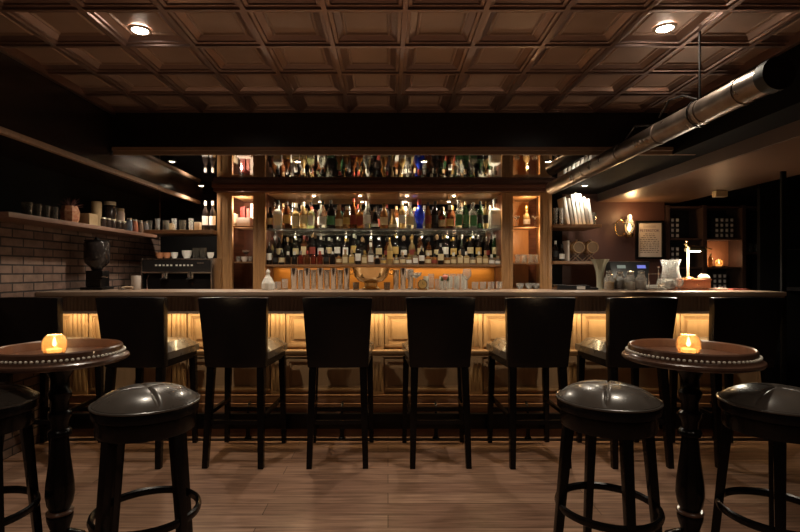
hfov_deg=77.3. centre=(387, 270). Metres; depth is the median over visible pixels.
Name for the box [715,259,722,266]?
candle holder
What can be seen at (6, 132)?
trim
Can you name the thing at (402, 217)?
liquor bottle
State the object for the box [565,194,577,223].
book
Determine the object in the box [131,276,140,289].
mug
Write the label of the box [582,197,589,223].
book
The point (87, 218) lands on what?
carton
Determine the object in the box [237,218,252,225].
gift box
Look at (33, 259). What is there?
wall
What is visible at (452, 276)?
glass
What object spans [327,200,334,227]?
liquor bottle
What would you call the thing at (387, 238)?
liquor bottle
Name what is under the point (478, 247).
liquor bottle
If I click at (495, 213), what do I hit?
liquor bottle
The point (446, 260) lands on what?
liquor bottle
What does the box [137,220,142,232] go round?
storage jar
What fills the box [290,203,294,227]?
liquor bottle
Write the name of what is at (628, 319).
bar chair
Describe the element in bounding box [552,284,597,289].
tray
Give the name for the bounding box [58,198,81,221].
planter
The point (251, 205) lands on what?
book
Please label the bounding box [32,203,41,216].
tumbler
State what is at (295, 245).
liquor bottle
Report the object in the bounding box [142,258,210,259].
tray
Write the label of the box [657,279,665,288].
glass
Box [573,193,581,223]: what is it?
book
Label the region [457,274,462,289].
glass
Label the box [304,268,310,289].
tin
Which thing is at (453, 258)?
liquor bottle
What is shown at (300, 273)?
glass
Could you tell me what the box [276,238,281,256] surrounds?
liquor bottle
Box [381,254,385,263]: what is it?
liquor bottle
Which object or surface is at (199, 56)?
ceiling
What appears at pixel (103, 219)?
spice jar
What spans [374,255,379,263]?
liquor bottle
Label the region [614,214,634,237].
wall lantern
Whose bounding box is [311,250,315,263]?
liquor bottle
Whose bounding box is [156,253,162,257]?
cup
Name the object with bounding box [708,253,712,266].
liquor bottle
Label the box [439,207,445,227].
liquor bottle
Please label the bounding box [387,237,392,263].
liquor bottle
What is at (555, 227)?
wall shelf
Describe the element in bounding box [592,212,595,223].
tumbler
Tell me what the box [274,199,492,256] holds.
mirror
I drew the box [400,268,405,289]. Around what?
tin
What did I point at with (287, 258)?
liquor bottle
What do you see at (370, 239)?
liquor bottle
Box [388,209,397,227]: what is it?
liquor bottle
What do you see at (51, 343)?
candle holder
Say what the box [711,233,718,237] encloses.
tin
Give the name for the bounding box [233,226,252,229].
niche shelf
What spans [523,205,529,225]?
liquor bottle
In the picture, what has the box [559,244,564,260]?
liquor bottle
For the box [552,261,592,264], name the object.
wall shelf
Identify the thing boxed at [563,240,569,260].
upright book
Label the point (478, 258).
liquor bottle
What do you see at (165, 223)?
tumbler
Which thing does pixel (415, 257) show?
liquor bottle
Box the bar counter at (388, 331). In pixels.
[59,297,761,435]
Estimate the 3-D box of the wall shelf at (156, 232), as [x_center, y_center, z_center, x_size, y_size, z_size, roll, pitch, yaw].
[-2.077,-0.378,4.990,0.796,0.035,0.420,0,0,0]
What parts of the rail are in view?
rail post, rail post, rail, rail post, rail post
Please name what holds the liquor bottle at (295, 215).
on the bar cabinet
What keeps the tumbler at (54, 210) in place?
on the wall shelf at (10, 217)
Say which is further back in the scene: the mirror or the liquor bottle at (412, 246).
the mirror
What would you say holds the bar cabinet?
on the floor
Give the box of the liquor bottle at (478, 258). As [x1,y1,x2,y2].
[476,251,481,263]
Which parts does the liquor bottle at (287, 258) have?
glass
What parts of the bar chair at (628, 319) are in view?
leg, seat, seat rail, leg, leg, backrest, leg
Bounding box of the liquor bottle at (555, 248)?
[553,241,558,260]
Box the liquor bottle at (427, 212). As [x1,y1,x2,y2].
[425,202,430,227]
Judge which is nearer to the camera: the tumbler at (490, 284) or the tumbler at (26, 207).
the tumbler at (26, 207)
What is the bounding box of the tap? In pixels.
[682,240,711,278]
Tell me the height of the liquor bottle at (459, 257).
0.140 m
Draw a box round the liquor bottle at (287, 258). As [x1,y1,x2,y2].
[285,251,290,263]
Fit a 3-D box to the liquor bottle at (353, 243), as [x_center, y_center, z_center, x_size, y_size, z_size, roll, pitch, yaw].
[-0.354,-0.262,5.209,0.065,0.244,0.066,0,0,0]
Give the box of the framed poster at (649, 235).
[635,221,663,258]
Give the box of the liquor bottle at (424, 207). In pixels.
[422,205,425,227]
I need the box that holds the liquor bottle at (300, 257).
[298,251,303,263]
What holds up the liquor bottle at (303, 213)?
on the bar cabinet
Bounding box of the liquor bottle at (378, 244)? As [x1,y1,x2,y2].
[376,237,381,256]
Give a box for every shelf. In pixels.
[0,212,157,237]
[143,230,216,235]
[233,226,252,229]
[266,264,500,266]
[268,230,498,231]
[513,226,538,229]
[513,263,538,264]
[552,224,601,230]
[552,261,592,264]
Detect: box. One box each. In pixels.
[194,222,201,229]
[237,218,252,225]
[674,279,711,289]
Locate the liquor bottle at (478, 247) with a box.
[475,235,481,256]
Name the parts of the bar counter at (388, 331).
panel, panel, panel, panel, panel, panel, panel, panel, dado moulding, panel, skirting, panel, panel, panel, panel, panel, panel, panel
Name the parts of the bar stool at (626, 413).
leg, leg, leg, leg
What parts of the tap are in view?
stem, lamp shade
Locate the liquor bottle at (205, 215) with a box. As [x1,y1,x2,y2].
[202,201,208,229]
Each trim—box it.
[0,46,114,114]
[0,126,200,203]
[112,147,673,154]
[598,120,799,201]
[667,31,799,114]
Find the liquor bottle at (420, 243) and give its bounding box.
[417,237,423,256]
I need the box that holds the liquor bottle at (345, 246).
[342,238,348,256]
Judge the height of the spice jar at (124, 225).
0.075 m
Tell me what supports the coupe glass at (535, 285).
on the bar cabinet
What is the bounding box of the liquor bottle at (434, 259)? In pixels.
[432,253,436,263]
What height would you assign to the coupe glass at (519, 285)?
0.202 m
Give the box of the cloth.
[698,274,709,278]
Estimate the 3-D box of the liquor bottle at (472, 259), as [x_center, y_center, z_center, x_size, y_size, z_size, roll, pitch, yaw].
[0.844,-0.120,4.989,0.055,0.110,0.057,0,0,0]
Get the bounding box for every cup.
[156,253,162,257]
[163,253,170,257]
[171,252,177,257]
[207,252,213,257]
[241,257,247,261]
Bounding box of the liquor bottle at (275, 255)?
[272,249,277,263]
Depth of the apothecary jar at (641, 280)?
3.83 m
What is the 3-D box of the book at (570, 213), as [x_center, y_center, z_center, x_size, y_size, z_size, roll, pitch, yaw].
[1.799,-0.590,5.010,0.066,0.260,0.180,0,0,0]
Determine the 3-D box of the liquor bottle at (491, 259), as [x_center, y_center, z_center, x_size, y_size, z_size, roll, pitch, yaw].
[1.034,-0.115,4.989,0.056,0.100,0.058,0,0,0]
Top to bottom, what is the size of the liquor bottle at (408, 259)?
0.110 m
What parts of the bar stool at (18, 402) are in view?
leg, leg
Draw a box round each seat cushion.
[0,382,36,406]
[91,382,197,413]
[558,380,660,410]
[719,383,799,413]
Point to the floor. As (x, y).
(337, 494)
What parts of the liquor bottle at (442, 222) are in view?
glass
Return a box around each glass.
[155,218,159,229]
[172,218,176,229]
[188,218,193,229]
[297,270,303,288]
[311,270,316,288]
[324,270,329,288]
[337,270,342,288]
[393,270,398,288]
[406,269,412,288]
[408,270,413,288]
[410,272,421,289]
[428,274,433,288]
[443,274,448,289]
[450,274,455,288]
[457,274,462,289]
[462,269,471,289]
[516,283,523,288]
[525,283,532,288]
[533,283,539,288]
[553,208,557,223]
[559,208,562,223]
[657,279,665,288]
[674,279,683,289]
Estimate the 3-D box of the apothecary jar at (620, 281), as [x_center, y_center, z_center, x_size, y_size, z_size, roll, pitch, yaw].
[1.790,0.071,3.860,0.080,0.150,0.080,0,0,0]
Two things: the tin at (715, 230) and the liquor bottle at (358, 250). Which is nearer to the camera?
the liquor bottle at (358, 250)
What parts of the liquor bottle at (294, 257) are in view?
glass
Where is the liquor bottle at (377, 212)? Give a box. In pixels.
[376,206,379,227]
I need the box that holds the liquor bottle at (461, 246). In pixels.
[459,234,464,255]
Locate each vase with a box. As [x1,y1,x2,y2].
[440,275,449,289]
[591,259,608,289]
[660,259,680,289]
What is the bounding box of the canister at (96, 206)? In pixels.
[91,201,101,225]
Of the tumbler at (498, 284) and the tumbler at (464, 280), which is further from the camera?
the tumbler at (464, 280)
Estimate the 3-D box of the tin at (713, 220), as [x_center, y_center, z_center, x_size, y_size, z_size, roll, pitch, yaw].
[3.597,-0.555,5.499,0.042,0.052,0.062,0,0,0]
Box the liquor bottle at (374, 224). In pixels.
[371,207,378,227]
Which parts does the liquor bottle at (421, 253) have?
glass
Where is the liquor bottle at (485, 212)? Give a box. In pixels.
[483,201,488,227]
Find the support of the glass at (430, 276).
on the countertop at (111, 292)
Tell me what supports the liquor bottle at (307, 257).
on the bar cabinet
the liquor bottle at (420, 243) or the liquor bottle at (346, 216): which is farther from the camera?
the liquor bottle at (420, 243)
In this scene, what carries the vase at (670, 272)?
on the countertop at (111, 292)
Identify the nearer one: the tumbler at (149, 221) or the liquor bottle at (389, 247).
the tumbler at (149, 221)
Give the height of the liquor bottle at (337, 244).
0.217 m
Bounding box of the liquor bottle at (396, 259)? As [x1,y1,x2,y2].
[393,254,398,263]
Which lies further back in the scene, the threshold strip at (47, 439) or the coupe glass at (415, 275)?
the coupe glass at (415, 275)
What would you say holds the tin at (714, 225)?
on the tin at (715, 230)
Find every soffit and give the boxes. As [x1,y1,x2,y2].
[0,52,202,202]
[671,44,799,154]
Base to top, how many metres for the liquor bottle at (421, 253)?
0.180 m
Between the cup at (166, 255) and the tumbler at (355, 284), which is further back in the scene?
the cup at (166, 255)
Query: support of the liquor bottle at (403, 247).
on the bar cabinet
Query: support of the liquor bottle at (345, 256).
on the bar cabinet
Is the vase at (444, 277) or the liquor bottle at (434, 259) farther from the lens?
the liquor bottle at (434, 259)
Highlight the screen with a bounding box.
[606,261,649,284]
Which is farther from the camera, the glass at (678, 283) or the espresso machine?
the espresso machine
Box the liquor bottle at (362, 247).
[360,237,364,256]
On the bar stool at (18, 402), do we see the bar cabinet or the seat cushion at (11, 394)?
the seat cushion at (11, 394)
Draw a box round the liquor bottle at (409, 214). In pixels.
[406,202,413,227]
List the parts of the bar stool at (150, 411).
leg, leg, leg, leg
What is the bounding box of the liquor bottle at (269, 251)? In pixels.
[266,242,271,263]
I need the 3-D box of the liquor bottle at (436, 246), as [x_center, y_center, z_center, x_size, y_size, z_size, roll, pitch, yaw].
[0.511,-0.261,5.209,0.065,0.242,0.066,0,0,0]
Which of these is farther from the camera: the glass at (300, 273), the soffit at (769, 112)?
the glass at (300, 273)
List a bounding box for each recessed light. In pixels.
[128,24,151,34]
[652,22,677,33]
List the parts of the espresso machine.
panel, panel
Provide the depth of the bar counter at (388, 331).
3.72 m
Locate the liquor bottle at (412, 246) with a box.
[409,234,414,256]
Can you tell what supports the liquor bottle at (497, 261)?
on the bar cabinet
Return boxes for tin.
[291,268,296,289]
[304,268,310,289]
[317,268,323,289]
[330,268,336,289]
[343,268,349,289]
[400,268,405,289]
[709,274,716,278]
[711,218,718,222]
[711,223,718,227]
[711,228,718,232]
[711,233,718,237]
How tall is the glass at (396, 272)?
0.156 m
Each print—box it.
[639,223,660,256]
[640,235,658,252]
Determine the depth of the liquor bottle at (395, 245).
5.19 m
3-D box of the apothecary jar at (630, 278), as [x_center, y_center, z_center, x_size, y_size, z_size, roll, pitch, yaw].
[1.872,0.071,3.860,0.080,0.150,0.080,0,0,0]
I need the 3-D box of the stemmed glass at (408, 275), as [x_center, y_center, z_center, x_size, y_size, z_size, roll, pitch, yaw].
[0.169,0.064,4.020,0.072,0.165,0.072,0,0,0]
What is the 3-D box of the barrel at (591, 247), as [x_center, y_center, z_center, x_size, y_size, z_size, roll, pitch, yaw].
[2.014,-0.206,5.010,0.131,0.215,0.200,0,0,0]
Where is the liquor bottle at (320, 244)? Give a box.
[318,236,323,256]
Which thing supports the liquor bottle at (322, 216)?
on the bar cabinet
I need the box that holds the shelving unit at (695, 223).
[664,205,756,288]
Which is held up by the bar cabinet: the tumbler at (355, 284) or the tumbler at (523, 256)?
the tumbler at (523, 256)
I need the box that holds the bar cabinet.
[212,184,551,288]
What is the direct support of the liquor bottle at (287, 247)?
on the bar cabinet
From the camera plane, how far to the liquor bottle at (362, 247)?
5.19 m
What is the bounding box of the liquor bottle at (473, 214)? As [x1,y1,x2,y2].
[469,202,476,227]
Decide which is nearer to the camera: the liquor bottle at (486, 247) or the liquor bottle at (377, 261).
the liquor bottle at (377, 261)
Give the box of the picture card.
[234,213,237,225]
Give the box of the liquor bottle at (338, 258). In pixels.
[336,253,341,263]
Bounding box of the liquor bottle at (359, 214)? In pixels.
[357,204,362,227]
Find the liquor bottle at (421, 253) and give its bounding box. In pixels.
[419,246,424,263]
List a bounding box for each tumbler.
[21,202,32,214]
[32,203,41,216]
[41,205,50,217]
[50,207,57,218]
[145,220,152,229]
[162,220,168,229]
[179,220,185,229]
[192,248,198,257]
[199,248,206,257]
[275,282,280,289]
[282,279,287,289]
[353,282,358,289]
[384,282,389,289]
[423,276,427,288]
[435,279,440,289]
[463,277,466,288]
[472,282,477,289]
[480,282,485,289]
[488,282,493,289]
[496,282,501,289]
[514,254,519,262]
[521,254,525,262]
[528,254,532,262]
[534,254,538,262]
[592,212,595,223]
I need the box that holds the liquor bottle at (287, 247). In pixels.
[284,237,290,256]
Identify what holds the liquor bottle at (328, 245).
on the bar cabinet
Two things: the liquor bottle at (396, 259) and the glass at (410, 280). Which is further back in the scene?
the liquor bottle at (396, 259)
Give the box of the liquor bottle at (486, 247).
[484,236,489,256]
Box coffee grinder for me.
[80,237,113,289]
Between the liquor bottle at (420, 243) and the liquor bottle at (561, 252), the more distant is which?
the liquor bottle at (420, 243)
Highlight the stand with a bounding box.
[646,267,666,289]
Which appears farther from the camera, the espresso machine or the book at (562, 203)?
the book at (562, 203)
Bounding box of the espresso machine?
[141,258,221,288]
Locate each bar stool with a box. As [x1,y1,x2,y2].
[0,382,42,531]
[86,382,201,531]
[553,380,664,531]
[711,383,799,531]
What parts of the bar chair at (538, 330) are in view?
leg, seat, seat rail, leg, backrest, leg, leg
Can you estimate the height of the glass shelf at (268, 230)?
0.012 m
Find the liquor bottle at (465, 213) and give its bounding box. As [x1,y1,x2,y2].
[462,201,468,227]
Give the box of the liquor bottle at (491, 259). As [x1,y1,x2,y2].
[489,254,494,263]
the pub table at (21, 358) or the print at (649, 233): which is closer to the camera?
the pub table at (21, 358)
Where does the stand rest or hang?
on the countertop at (111, 292)
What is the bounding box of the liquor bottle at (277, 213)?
[273,200,282,227]
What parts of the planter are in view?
pot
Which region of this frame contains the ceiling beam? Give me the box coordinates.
[112,113,670,146]
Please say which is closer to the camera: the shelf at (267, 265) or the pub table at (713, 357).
the pub table at (713, 357)
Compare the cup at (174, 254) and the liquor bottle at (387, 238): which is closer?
the cup at (174, 254)
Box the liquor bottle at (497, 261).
[495,256,500,263]
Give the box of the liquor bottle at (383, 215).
[380,203,387,227]
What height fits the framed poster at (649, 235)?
0.419 m
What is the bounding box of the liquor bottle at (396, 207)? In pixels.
[395,206,398,227]
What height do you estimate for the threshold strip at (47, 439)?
0.006 m
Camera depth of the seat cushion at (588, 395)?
1.79 m
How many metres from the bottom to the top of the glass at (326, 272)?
0.156 m
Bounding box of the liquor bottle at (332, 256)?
[330,251,334,263]
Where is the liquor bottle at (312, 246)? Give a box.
[309,234,315,256]
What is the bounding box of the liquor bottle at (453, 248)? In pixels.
[450,237,456,256]
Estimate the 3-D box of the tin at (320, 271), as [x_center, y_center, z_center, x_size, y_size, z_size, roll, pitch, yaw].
[-0.531,0.061,3.930,0.055,0.170,0.055,0,0,0]
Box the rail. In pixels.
[48,401,712,438]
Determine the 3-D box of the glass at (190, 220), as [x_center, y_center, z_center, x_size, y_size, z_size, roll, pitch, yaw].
[-1.950,-0.458,4.950,0.048,0.125,0.048,0,0,0]
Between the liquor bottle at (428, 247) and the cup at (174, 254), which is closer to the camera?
the cup at (174, 254)
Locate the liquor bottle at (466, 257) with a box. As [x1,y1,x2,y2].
[463,251,468,263]
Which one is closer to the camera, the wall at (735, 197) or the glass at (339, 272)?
the glass at (339, 272)
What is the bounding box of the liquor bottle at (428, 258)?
[425,252,430,263]
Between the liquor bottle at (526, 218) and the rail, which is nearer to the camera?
the rail
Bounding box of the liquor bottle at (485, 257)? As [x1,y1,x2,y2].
[483,250,487,263]
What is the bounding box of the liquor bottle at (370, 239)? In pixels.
[367,238,373,256]
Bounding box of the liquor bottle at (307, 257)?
[304,250,309,263]
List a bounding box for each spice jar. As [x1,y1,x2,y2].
[101,217,105,226]
[106,218,110,227]
[111,219,115,227]
[116,220,121,228]
[122,221,126,229]
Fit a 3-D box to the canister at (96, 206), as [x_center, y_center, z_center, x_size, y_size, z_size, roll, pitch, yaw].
[-2.330,-0.450,3.997,0.074,0.208,0.074,0,0,0]
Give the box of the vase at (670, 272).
[660,259,680,289]
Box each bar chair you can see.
[0,297,103,460]
[95,297,198,468]
[198,297,286,468]
[302,297,373,468]
[402,297,475,468]
[486,297,575,468]
[575,297,677,468]
[669,297,784,467]
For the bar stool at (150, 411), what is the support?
on the floor
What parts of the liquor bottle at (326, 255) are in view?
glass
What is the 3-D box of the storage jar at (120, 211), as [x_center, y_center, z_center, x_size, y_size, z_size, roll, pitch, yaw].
[-2.340,-0.446,4.374,0.068,0.200,0.068,0,0,0]
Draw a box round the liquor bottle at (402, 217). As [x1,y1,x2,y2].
[399,201,405,227]
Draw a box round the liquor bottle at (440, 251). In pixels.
[438,243,443,263]
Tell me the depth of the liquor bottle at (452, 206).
5.16 m
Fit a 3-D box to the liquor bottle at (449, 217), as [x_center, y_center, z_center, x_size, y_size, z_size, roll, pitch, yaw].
[0.623,-0.540,5.019,0.085,0.240,0.087,0,0,0]
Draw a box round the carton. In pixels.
[78,213,97,225]
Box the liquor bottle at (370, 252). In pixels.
[368,242,373,263]
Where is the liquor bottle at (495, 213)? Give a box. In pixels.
[489,199,500,227]
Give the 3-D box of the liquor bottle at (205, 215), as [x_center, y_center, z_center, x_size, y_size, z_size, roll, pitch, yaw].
[-1.818,-0.545,4.979,0.060,0.300,0.062,0,0,0]
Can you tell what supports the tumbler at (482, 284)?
on the countertop at (111, 292)
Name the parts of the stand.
wire frame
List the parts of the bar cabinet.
niche rail, cornice, panel, shelf edge rail, amber panel, niche rail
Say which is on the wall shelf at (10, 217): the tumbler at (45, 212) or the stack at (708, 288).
the tumbler at (45, 212)
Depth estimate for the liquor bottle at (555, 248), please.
4.93 m
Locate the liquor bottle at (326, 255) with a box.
[323,249,328,263]
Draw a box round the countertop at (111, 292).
[36,289,786,296]
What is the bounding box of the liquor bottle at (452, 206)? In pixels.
[452,206,454,227]
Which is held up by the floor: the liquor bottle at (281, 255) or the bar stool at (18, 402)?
the bar stool at (18, 402)
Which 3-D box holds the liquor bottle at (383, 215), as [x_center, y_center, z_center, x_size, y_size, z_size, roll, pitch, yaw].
[-0.040,-0.550,5.019,0.080,0.260,0.082,0,0,0]
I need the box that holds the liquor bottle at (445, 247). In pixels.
[442,235,448,256]
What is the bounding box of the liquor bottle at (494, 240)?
[492,235,495,256]
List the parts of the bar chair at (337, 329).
leg, leg, backrest, leg, leg, seat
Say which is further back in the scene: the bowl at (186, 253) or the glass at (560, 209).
the glass at (560, 209)
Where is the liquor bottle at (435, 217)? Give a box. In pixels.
[432,201,438,227]
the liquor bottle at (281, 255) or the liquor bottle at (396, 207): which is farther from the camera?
the liquor bottle at (396, 207)
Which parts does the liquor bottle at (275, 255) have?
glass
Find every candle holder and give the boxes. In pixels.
[41,334,67,353]
[676,334,701,353]
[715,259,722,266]
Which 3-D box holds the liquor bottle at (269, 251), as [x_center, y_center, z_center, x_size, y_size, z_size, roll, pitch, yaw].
[-1.188,-0.175,4.989,0.056,0.220,0.058,0,0,0]
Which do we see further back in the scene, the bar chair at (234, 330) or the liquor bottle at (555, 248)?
the liquor bottle at (555, 248)
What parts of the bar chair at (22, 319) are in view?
leg, backrest, leg, leg, seat, leg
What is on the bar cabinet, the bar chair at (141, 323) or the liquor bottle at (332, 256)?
the liquor bottle at (332, 256)
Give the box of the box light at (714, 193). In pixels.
[712,191,727,196]
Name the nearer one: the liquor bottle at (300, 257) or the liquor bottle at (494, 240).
the liquor bottle at (300, 257)
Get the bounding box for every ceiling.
[0,0,799,112]
[112,151,597,193]
[601,136,799,204]
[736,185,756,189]
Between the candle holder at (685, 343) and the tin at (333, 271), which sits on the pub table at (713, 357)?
the candle holder at (685, 343)
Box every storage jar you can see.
[103,201,116,221]
[117,208,124,221]
[125,218,132,230]
[132,219,137,231]
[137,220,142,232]
[143,221,148,229]
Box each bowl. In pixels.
[182,250,191,257]
[350,267,393,289]
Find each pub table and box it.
[0,338,129,531]
[622,338,767,531]
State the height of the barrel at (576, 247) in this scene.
0.215 m
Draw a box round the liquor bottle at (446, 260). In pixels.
[444,254,449,263]
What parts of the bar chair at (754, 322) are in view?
leg, leg, leg, backrest, leg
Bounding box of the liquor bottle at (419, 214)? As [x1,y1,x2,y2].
[414,199,424,227]
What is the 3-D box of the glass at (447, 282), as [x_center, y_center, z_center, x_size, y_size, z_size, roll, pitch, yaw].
[0.456,0.084,3.930,0.048,0.125,0.048,0,0,0]
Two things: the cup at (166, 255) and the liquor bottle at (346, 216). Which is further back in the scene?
the liquor bottle at (346, 216)
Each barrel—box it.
[570,240,584,260]
[582,240,598,260]
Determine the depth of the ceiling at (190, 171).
4.14 m
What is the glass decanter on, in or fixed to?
on the countertop at (111, 292)
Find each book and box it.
[240,207,248,217]
[246,209,249,217]
[250,204,252,217]
[557,197,569,223]
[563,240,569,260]
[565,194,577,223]
[566,198,573,223]
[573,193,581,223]
[577,194,585,223]
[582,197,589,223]
[586,199,592,223]
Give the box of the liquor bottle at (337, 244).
[334,237,339,256]
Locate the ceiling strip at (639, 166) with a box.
[555,155,701,193]
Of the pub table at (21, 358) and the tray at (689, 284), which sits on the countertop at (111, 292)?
the tray at (689, 284)
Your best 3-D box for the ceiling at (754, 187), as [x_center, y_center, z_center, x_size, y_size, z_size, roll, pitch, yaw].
[4.100,-1.005,1.760,1.800,0.150,7.920,0,0,0]
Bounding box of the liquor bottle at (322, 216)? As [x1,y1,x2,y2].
[318,201,326,227]
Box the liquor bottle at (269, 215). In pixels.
[267,207,272,227]
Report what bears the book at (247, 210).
on the bar cabinet
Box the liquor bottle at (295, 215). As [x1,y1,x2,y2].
[292,203,299,227]
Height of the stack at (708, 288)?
0.016 m
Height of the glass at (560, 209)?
0.162 m
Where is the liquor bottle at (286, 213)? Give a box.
[283,201,290,227]
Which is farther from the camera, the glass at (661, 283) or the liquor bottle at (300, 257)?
the liquor bottle at (300, 257)
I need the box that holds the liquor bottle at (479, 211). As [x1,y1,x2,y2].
[477,201,482,227]
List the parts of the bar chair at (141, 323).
leg, backrest, leg, leg, seat rail, seat, leg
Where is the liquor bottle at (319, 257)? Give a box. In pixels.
[317,251,322,263]
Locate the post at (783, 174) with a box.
[780,171,786,384]
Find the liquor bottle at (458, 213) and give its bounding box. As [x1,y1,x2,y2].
[455,200,461,227]
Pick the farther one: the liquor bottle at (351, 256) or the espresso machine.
the liquor bottle at (351, 256)
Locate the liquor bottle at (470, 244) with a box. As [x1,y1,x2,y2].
[467,237,472,256]
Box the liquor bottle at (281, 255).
[279,249,284,263]
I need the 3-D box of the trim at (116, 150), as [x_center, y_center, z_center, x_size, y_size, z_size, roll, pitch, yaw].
[0.117,-0.865,3.605,4.205,0.054,0.030,0,0,0]
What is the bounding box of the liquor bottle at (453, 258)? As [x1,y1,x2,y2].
[451,252,455,263]
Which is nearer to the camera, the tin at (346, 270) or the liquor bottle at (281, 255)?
the tin at (346, 270)
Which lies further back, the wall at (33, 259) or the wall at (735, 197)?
the wall at (735, 197)
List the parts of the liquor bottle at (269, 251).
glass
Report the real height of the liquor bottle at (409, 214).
0.270 m
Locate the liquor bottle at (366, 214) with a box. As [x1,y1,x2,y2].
[363,201,370,227]
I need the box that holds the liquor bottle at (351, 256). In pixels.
[349,249,354,263]
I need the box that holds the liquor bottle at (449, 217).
[446,205,453,227]
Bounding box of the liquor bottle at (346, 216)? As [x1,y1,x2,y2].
[343,206,349,227]
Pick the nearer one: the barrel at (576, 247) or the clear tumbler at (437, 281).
the clear tumbler at (437, 281)
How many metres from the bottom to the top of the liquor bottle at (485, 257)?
0.140 m
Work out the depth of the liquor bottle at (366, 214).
4.99 m
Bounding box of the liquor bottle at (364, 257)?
[362,250,366,263]
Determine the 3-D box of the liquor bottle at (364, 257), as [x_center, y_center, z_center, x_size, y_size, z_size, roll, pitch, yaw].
[-0.235,-0.135,4.989,0.055,0.140,0.057,0,0,0]
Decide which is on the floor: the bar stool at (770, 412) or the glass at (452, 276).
the bar stool at (770, 412)
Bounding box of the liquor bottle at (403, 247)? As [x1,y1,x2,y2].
[401,236,406,256]
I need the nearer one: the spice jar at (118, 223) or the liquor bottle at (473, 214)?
the spice jar at (118, 223)
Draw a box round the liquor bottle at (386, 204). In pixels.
[386,204,389,226]
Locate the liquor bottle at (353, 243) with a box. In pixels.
[351,234,356,255]
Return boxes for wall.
[0,156,159,459]
[160,194,663,288]
[670,190,756,289]
[757,175,799,387]
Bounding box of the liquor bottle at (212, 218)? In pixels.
[209,201,215,229]
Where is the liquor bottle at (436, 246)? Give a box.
[434,235,439,256]
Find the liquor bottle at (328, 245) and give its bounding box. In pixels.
[326,237,331,256]
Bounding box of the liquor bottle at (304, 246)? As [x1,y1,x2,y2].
[301,236,307,256]
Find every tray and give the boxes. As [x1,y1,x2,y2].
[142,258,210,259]
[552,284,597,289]
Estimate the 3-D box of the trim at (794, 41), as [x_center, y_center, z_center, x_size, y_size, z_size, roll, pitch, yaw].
[2.036,-1.157,0.710,0.028,0.054,5.820,0,0,0]
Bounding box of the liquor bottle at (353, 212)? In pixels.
[350,198,356,227]
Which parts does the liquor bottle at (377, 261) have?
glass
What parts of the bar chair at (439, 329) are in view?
seat, leg, leg, backrest, leg, leg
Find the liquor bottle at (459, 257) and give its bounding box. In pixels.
[457,250,462,263]
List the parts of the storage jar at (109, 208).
lid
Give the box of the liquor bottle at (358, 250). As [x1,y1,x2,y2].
[355,240,360,263]
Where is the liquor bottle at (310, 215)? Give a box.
[307,202,314,227]
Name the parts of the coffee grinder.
lid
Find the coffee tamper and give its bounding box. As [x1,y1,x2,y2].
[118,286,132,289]
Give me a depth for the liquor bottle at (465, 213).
5.00 m
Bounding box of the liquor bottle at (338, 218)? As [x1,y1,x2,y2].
[335,205,342,227]
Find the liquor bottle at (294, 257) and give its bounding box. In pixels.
[292,251,296,263]
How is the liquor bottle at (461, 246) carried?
on the bar cabinet
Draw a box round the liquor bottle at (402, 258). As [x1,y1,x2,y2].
[400,252,404,263]
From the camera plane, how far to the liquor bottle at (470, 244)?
5.18 m
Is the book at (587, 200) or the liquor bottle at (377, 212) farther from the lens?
the liquor bottle at (377, 212)
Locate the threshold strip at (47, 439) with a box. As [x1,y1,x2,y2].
[47,439,767,440]
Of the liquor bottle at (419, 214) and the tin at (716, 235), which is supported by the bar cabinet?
the liquor bottle at (419, 214)
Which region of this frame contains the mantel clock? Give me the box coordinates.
[418,279,426,289]
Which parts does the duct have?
hanger rod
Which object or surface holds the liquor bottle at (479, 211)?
on the bar cabinet
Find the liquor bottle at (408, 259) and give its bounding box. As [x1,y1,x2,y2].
[406,253,411,263]
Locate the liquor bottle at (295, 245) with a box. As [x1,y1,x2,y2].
[293,237,298,256]
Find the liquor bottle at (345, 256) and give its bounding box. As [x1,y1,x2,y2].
[342,249,347,263]
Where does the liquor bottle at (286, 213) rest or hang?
on the bar cabinet
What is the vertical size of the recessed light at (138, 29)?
0.016 m
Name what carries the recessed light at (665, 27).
in the ceiling at (199, 56)
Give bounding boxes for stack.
[647,285,659,288]
[708,288,727,289]
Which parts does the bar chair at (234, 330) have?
leg, leg, backrest, leg, seat rail, seat, leg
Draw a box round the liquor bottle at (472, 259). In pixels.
[470,253,474,263]
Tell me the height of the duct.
0.486 m
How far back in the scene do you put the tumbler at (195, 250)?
4.69 m
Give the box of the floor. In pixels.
[3,436,799,531]
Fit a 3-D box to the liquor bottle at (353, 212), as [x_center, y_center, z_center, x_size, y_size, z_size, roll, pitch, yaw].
[-0.346,-0.575,5.019,0.065,0.310,0.067,0,0,0]
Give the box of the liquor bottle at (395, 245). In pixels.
[392,234,398,256]
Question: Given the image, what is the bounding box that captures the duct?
[546,31,795,193]
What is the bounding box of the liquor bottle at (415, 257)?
[412,251,417,263]
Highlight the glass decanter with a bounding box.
[261,269,274,289]
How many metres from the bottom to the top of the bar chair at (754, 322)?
1.060 m
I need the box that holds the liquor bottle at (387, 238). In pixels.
[384,237,388,256]
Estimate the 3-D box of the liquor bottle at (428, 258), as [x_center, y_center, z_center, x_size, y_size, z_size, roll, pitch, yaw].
[0.400,-0.125,4.989,0.056,0.120,0.058,0,0,0]
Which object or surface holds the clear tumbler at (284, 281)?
on the countertop at (111, 292)
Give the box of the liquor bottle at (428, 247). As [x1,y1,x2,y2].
[426,237,431,256]
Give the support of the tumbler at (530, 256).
on the bar cabinet
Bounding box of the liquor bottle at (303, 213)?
[300,202,306,227]
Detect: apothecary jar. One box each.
[604,271,614,289]
[615,271,625,289]
[625,271,635,289]
[636,271,646,289]

